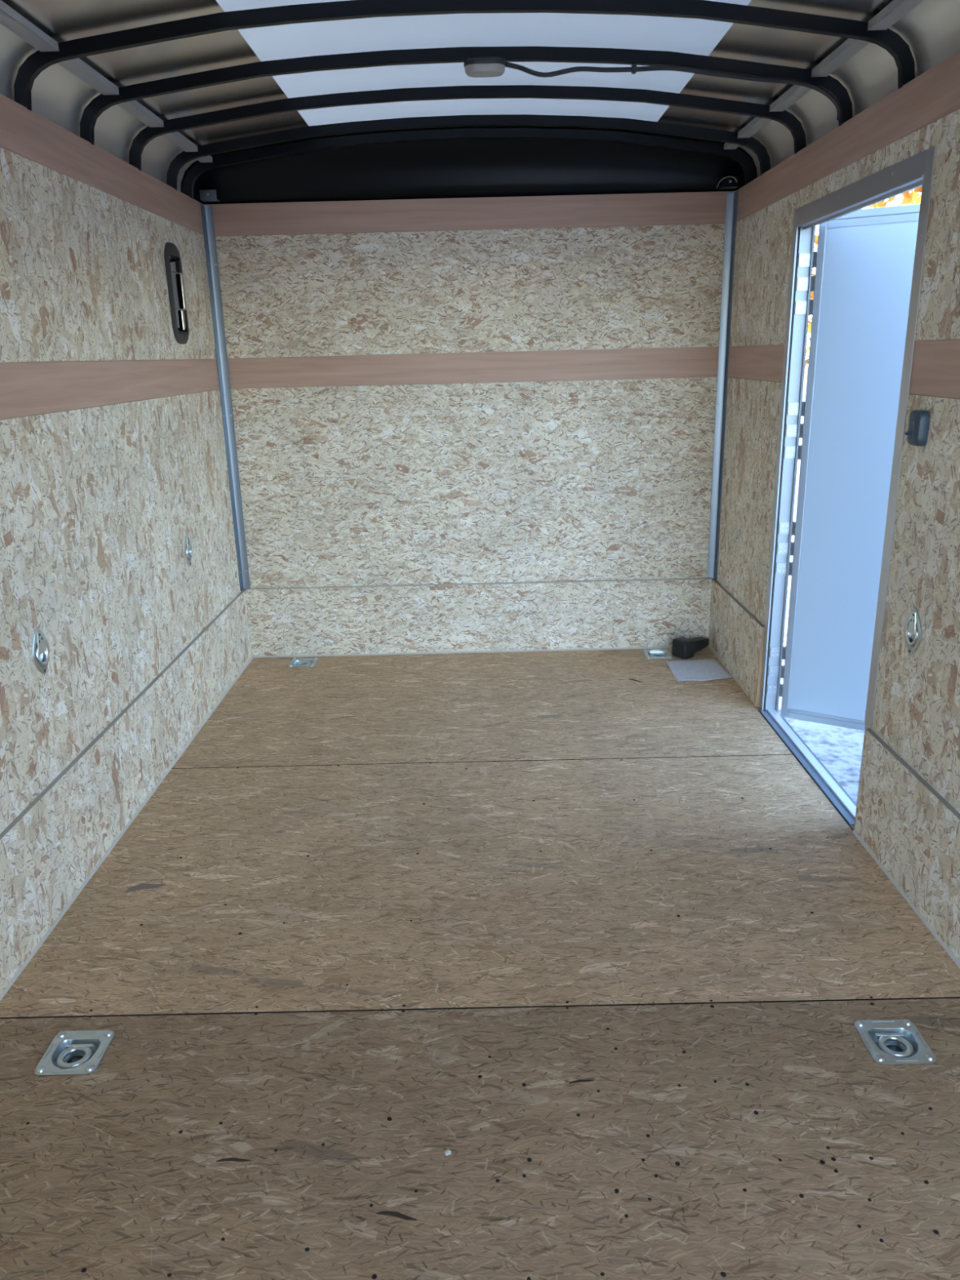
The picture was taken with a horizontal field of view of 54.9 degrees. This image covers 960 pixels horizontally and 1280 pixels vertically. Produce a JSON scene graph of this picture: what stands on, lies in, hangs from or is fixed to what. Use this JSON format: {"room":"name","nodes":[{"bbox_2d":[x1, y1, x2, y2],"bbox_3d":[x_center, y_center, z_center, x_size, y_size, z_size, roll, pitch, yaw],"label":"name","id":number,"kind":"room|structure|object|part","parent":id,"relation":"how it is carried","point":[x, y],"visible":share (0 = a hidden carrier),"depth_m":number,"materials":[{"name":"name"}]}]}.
{"room":"cargo space","nodes":[
{"label":"cargo space","id":0,"kind":"room"},
{"bbox_2d":[0,93,252,994],"bbox_3d":[-1.079,-0.134,1.874,0.059,1.983,4.362,-1,17,0],"label":"wall","id":1,"kind":"structure","parent":0,"point":[113,451],"depth_m":2.54,"materials":[{"name":"white wood"}]},
{"bbox_2d":[31,627,49,675],"bbox_3d":[-1.059,0.028,2.223,0.018,0.119,0.089,-1,17,0],"label":"ring","id":2,"kind":"object","parent":1,"relation":"attached to","point":[40,647],"visible":1,"depth_m":2.22,"materials":[{"name":"metal"}]},
{"bbox_2d":[0,656,253,1000],"bbox_3d":[-1.026,0.716,2.132,0.006,0.006,4.332,-1,17,0],"label":"baseboard","id":3,"kind":"structure","parent":1,"relation":"attached to","point":[43,939],"depth_m":2.52,"materials":[{"name":"beige"}]},
{"bbox_2d":[164,242,188,344],"bbox_3d":[-1.095,-1.232,3.292,0.056,0.338,0.176,-1,17,0],"label":"air vent","id":4,"kind":"object","parent":1,"relation":"in","point":[171,254],"visible":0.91,"depth_m":3.30,"materials":[{"name":"grey plastic"}]},
{"bbox_2d":[184,534,192,566],"bbox_3d":[-1.063,-0.325,3.359,0.018,0.119,0.089,-1,17,0],"label":"ring","id":5,"kind":"object","parent":1,"relation":"attached to","point":[188,546],"visible":0.99,"depth_m":3.35,"materials":[{"name":"metal"}]},
{"bbox_2d":[200,204,250,591],"bbox_3d":[-1.057,-0.967,3.863,0.034,1.559,0.046,-1,17,0],"label":"trim","id":6,"kind":"structure","parent":1,"relation":"attached to","point":[207,217],"depth_m":3.85,"materials":[{"name":"silver metal"}]},
{"bbox_2d":[204,191,735,657],"bbox_3d":[-0.020,-0.805,3.960,2.190,1.983,0.063,-1,17,0],"label":"wall","id":7,"kind":"structure","parent":0,"point":[464,424],"depth_m":3.90,"materials":[{"name":"white wood"}]},
{"bbox_2d":[199,189,219,201],"bbox_3d":[-1.059,-1.739,3.617,0.064,0.036,0.047,-1,17,0],"label":"bracket","id":8,"kind":"object","parent":7,"relation":"attached to","point":[205,195],"visible":1,"depth_m":3.60,"materials":[{"name":"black metal"}]},
{"bbox_2d":[253,646,672,657],"bbox_3d":[-0.039,0.054,4.191,1.979,0.006,0.006,-1,17,0],"label":"baseboard","id":9,"kind":"structure","parent":7,"relation":"attached to","point":[651,647],"depth_m":4.19,"materials":[{"name":"beige"}]},
{"bbox_2d":[719,176,738,189],"bbox_3d":[0.972,-1.786,3.609,0.064,0.036,0.047,-1,17,0],"label":"bracket","id":10,"kind":"object","parent":7,"relation":"attached to","point":[728,182],"visible":0.96,"depth_m":3.59,"materials":[{"name":"black paint"}]},
{"bbox_2d":[716,176,737,188],"bbox_3d":[0.956,-1.772,3.576,0.078,0.040,0.006,-1,17,2],"label":"wire","id":11,"kind":"object","parent":10,"relation":"attached to","point":[726,176],"visible":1,"depth_m":3.57,"materials":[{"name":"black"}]},
{"bbox_2d":[0,646,959,1279],"bbox_3d":[0.008,0.717,2.140,2.160,0.051,4.360,-1,17,0],"label":"floor","id":12,"kind":"structure","parent":0,"point":[407,903],"depth_m":1.91,"materials":[{"name":"brown wood"}]},
{"bbox_2d":[34,1030,114,1075],"bbox_3d":[-0.795,0.815,1.817,0.119,0.027,0.120,-1,17,0],"label":"ring","id":13,"kind":"object","parent":12,"relation":"on","point":[69,1052],"visible":1,"depth_m":1.82,"materials":[{"name":"metal"}]},
{"bbox_2d":[124,883,165,893],"bbox_3d":[-0.863,0.636,2.385,0.100,0.001,0.035,-6,18,-13],"label":"wood splinter","id":14,"kind":"object","parent":12,"relation":"on","point":[143,886],"visible":1,"depth_m":2.38,"materials":[{"name":"brown"}]},
{"bbox_2d":[215,1157,250,1161],"bbox_3d":[-0.417,0.880,1.564,0.059,0.001,0.009,-1,17,0],"label":"wood splinter","id":15,"kind":"object","parent":12,"relation":"on","point":[233,1159],"visible":1,"depth_m":1.56,"materials":[{"name":"brown wood"}]},
{"bbox_2d":[288,657,318,667],"bbox_3d":[-0.785,0.106,4.106,0.119,0.027,0.120,-1,17,0],"label":"ring","id":16,"kind":"object","parent":12,"relation":"on","point":[295,662],"visible":0.96,"depth_m":4.12,"materials":[{"name":"metal"}]},
{"bbox_2d":[376,1210,417,1220],"bbox_3d":[-0.130,0.906,1.456,0.066,0.001,0.011,3,18,14],"label":"wood splinter","id":17,"kind":"object","parent":12,"relation":"on","point":[395,1214],"visible":1,"depth_m":1.46,"materials":[{"name":"brown wood"}]},
{"bbox_2d":[444,1148,451,1155],"bbox_3d":[-0.054,0.867,1.565,0.011,0.007,0.011,-1,17,0],"label":"crumb","id":18,"kind":"object","parent":12,"relation":"on","point":[447,1152],"visible":1,"depth_m":1.56,"materials":[{"name":"beige"}]},
{"bbox_3d":[0.010,0.949,1.338,2.097,0.018,1.206,-1,17,0],"label":"panel","id":19,"kind":"part","parent":12,"relation":"part of","materials":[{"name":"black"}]},
{"bbox_3d":[0.006,0.591,2.494,2.097,0.018,1.205,-1,17,0],"label":"panel","id":20,"kind":"part","parent":12,"relation":"part of","materials":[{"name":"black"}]},
{"bbox_3d":[0.003,0.236,3.642,2.097,0.018,1.190,-1,17,0],"label":"panel","id":21,"kind":"part","parent":12,"relation":"part of","materials":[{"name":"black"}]},
{"bbox_2d":[568,1079,595,1084],"bbox_3d":[0.189,0.818,1.714,0.050,0.001,0.007,-3,17,-6],"label":"wood splinter","id":22,"kind":"object","parent":12,"relation":"on","point":[576,1081],"visible":1,"depth_m":1.71,"materials":[{"name":"brown"}]},
{"bbox_2d":[642,648,672,658],"bbox_3d":[0.789,0.068,4.105,0.119,0.027,0.120,-1,17,0],"label":"ring","id":23,"kind":"object","parent":12,"relation":"on","point":[649,654],"visible":0.98,"depth_m":4.12,"materials":[{"name":"metal"}]},
{"bbox_2d":[671,636,709,658],"bbox_3d":[0.938,0.024,4.083,0.181,0.081,0.080,-13,21,-34],"label":"block","id":24,"kind":"object","parent":12,"relation":"on","point":[683,647],"visible":1,"depth_m":4.04,"materials":[{"name":"black"}]},
{"bbox_2d":[666,658,732,681],"bbox_3d":[0.917,0.122,3.886,0.232,0.010,0.283,-1,17,0],"label":"paper sheet","id":25,"kind":"object","parent":12,"relation":"on","point":[703,669],"visible":1,"depth_m":3.88,"materials":[{"name":"white paper"}]},
{"bbox_2d":[853,1018,936,1064],"bbox_3d":[0.804,0.783,1.795,0.119,0.027,0.120,-1,17,0],"label":"ring","id":26,"kind":"object","parent":12,"relation":"on","point":[896,1041],"visible":1,"depth_m":1.80,"materials":[{"name":"metal"}]},
{"bbox_2d":[0,0,959,204],"bbox_3d":[-0.038,-1.187,1.561,2.220,0.287,4.420,-1,17,0],"label":"ceiling","id":27,"kind":"structure","parent":0,"point":[247,101],"depth_m":2.72,"materials":[{"name":"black metal"}]},
{"bbox_3d":[0.014,-1.565,2.365,1.259,0.040,2.240,-1,17,0],"label":"skylight panel","id":28,"kind":"part","parent":27,"relation":"part of","materials":[{"name":"white plastic"}]},
{"bbox_2d":[463,57,506,77],"bbox_3d":[0.014,-1.577,2.547,0.116,0.034,0.068,-1,17,0],"label":"ceiling light","id":29,"kind":"object","parent":27,"relation":"in","point":[474,67],"visible":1,"depth_m":2.52,"materials":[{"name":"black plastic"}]},
{"bbox_2d":[505,62,841,119],"bbox_3d":[0.535,-1.519,2.555,0.936,0.168,0.031,-1,17,2],"label":"cable","id":30,"kind":"object","parent":27,"relation":"attached to","point":[633,68],"visible":1,"depth_m":2.54,"materials":[{"name":"black plastic"}]},
{"bbox_3d":[0.992,-1.170,1.459,0.124,0.140,4.210,-1,17,0],"label":"cove panel","id":31,"kind":"part","parent":27,"relation":"part of","materials":[{"name":"silver metal"}]},
{"bbox_2d":[708,49,959,962],"bbox_3d":[1.052,-0.182,1.866,0.059,1.983,4.362,-1,17,0],"label":"wall","id":32,"kind":"structure","parent":0,"point":[908,811],"depth_m":2.27,"materials":[{"name":"white oriented strand board"}]},
{"bbox_2d":[706,191,737,580],"bbox_3d":[1.008,-1.014,3.854,0.034,1.559,0.046,-1,17,0],"label":"trim","id":33,"kind":"structure","parent":32,"relation":"attached to","point":[731,202],"depth_m":3.85,"materials":[{"name":"silver metal"}]},
{"bbox_2d":[758,146,936,830],"bbox_3d":[1.058,-0.419,2.769,0.080,1.724,0.959,-1,17,0],"label":"trim","id":34,"kind":"structure","parent":32,"relation":"attached to","point":[915,171],"depth_m":2.98,"materials":[{"name":"silver metal"}]},
{"bbox_3d":[1.075,0.396,3.020,0.066,0.018,0.870,-1,17,0],"label":"sill","id":35,"kind":"part","parent":34,"relation":"part of","materials":[{"name":"white metal"}]},
{"bbox_2d":[780,203,919,730],"bbox_3d":[1.467,-0.478,2.958,0.860,1.702,0.039,9,20,30],"label":"door","id":36,"kind":"structure","parent":32,"relation":"in","point":[865,257],"depth_m":3.06,"materials":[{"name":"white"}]},
{"bbox_3d":[1.108,-0.534,3.165,0.024,1.702,0.039,9,20,30],"label":"frame rail","id":37,"kind":"part","parent":36,"relation":"part of","materials":[{"name":"white metal"}]},
{"bbox_3d":[1.486,0.323,3.207,0.811,0.024,0.039,9,20,30],"label":"frame rail","id":38,"kind":"part","parent":36,"relation":"part of","materials":[{"name":"white metal"}]},
{"bbox_3d":[1.448,-1.279,2.710,0.811,0.024,0.039,9,20,30],"label":"frame rail","id":39,"kind":"part","parent":36,"relation":"part of","materials":[{"name":"white metal"}]},
{"bbox_2d":[852,830,959,968],"bbox_3d":[1.042,0.920,1.311,0.006,0.006,2.630,-1,17,0],"label":"baseboard","id":40,"kind":"structure","parent":32,"relation":"attached to","point":[956,961],"depth_m":2.23,"materials":[{"name":"beige metal"}]},
{"bbox_2d":[904,608,921,655],"bbox_3d":[1.042,-0.020,2.219,0.018,0.119,0.089,-1,17,0],"label":"ring","id":41,"kind":"object","parent":32,"relation":"attached to","point":[913,628],"visible":0.99,"depth_m":2.21,"materials":[{"name":"metal"}]},
{"bbox_2d":[904,409,929,446],"bbox_3d":[1.012,-0.493,2.150,0.036,0.080,0.060,-1,17,0],"label":"light switch","id":42,"kind":"object","parent":32,"relation":"attached to","point":[919,420],"visible":1,"depth_m":2.13,"materials":[{"name":"plastic"}]},
{"label":"outside","id":43,"kind":"structure","parent":0,"visible":0},
{"bbox_2d":[775,367,864,804],"bbox_3d":[8.932,-2.569,13.891,140.000,0.100,140.000,-1,17,0],"label":"ground","id":44,"kind":"structure","parent":43,"point":[839,749],"depth_m":4.42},
{"bbox_2d":[804,267,815,373],"bbox_3d":[5.857,-8.569,18.343,4.405,8.868,4.724,-4,17,-9],"label":"autumn tree","id":45,"kind":"object","parent":44,"relation":"on","point":[810,320],"visible":0.02,"depth_m":18.82,"materials":[{"name":"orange plant"}]},
{"bbox_2d":[804,230,818,379],"bbox_3d":[7.829,-10.774,24.940,4.512,9.083,4.839,-3,17,-6],"label":"autumn tree","id":46,"kind":"object","parent":44,"relation":"on","point":[813,274],"visible":0.02,"depth_m":25.07,"materials":[{"name":"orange plant"}]},
{"bbox_2d":[807,186,922,333],"bbox_3d":[4.273,-5.200,6.768,4.370,9.361,4.736,7,19,26],"label":"autumn tree","id":47,"kind":"object","parent":44,"relation":"on","point":[908,197],"visible":0.02,"depth_m":7.45,"materials":[{"name":"orange plant"}]},
{"bbox_2d":[881,189,921,205],"bbox_3d":[6.807,-6.814,11.004,5.229,9.815,4.875,-2,17,-3],"label":"autumn tree","id":48,"kind":"object","parent":44,"relation":"on","point":[912,190],"visible":0.02,"depth_m":12.09,"materials":[{"name":"plant"}]}
]}

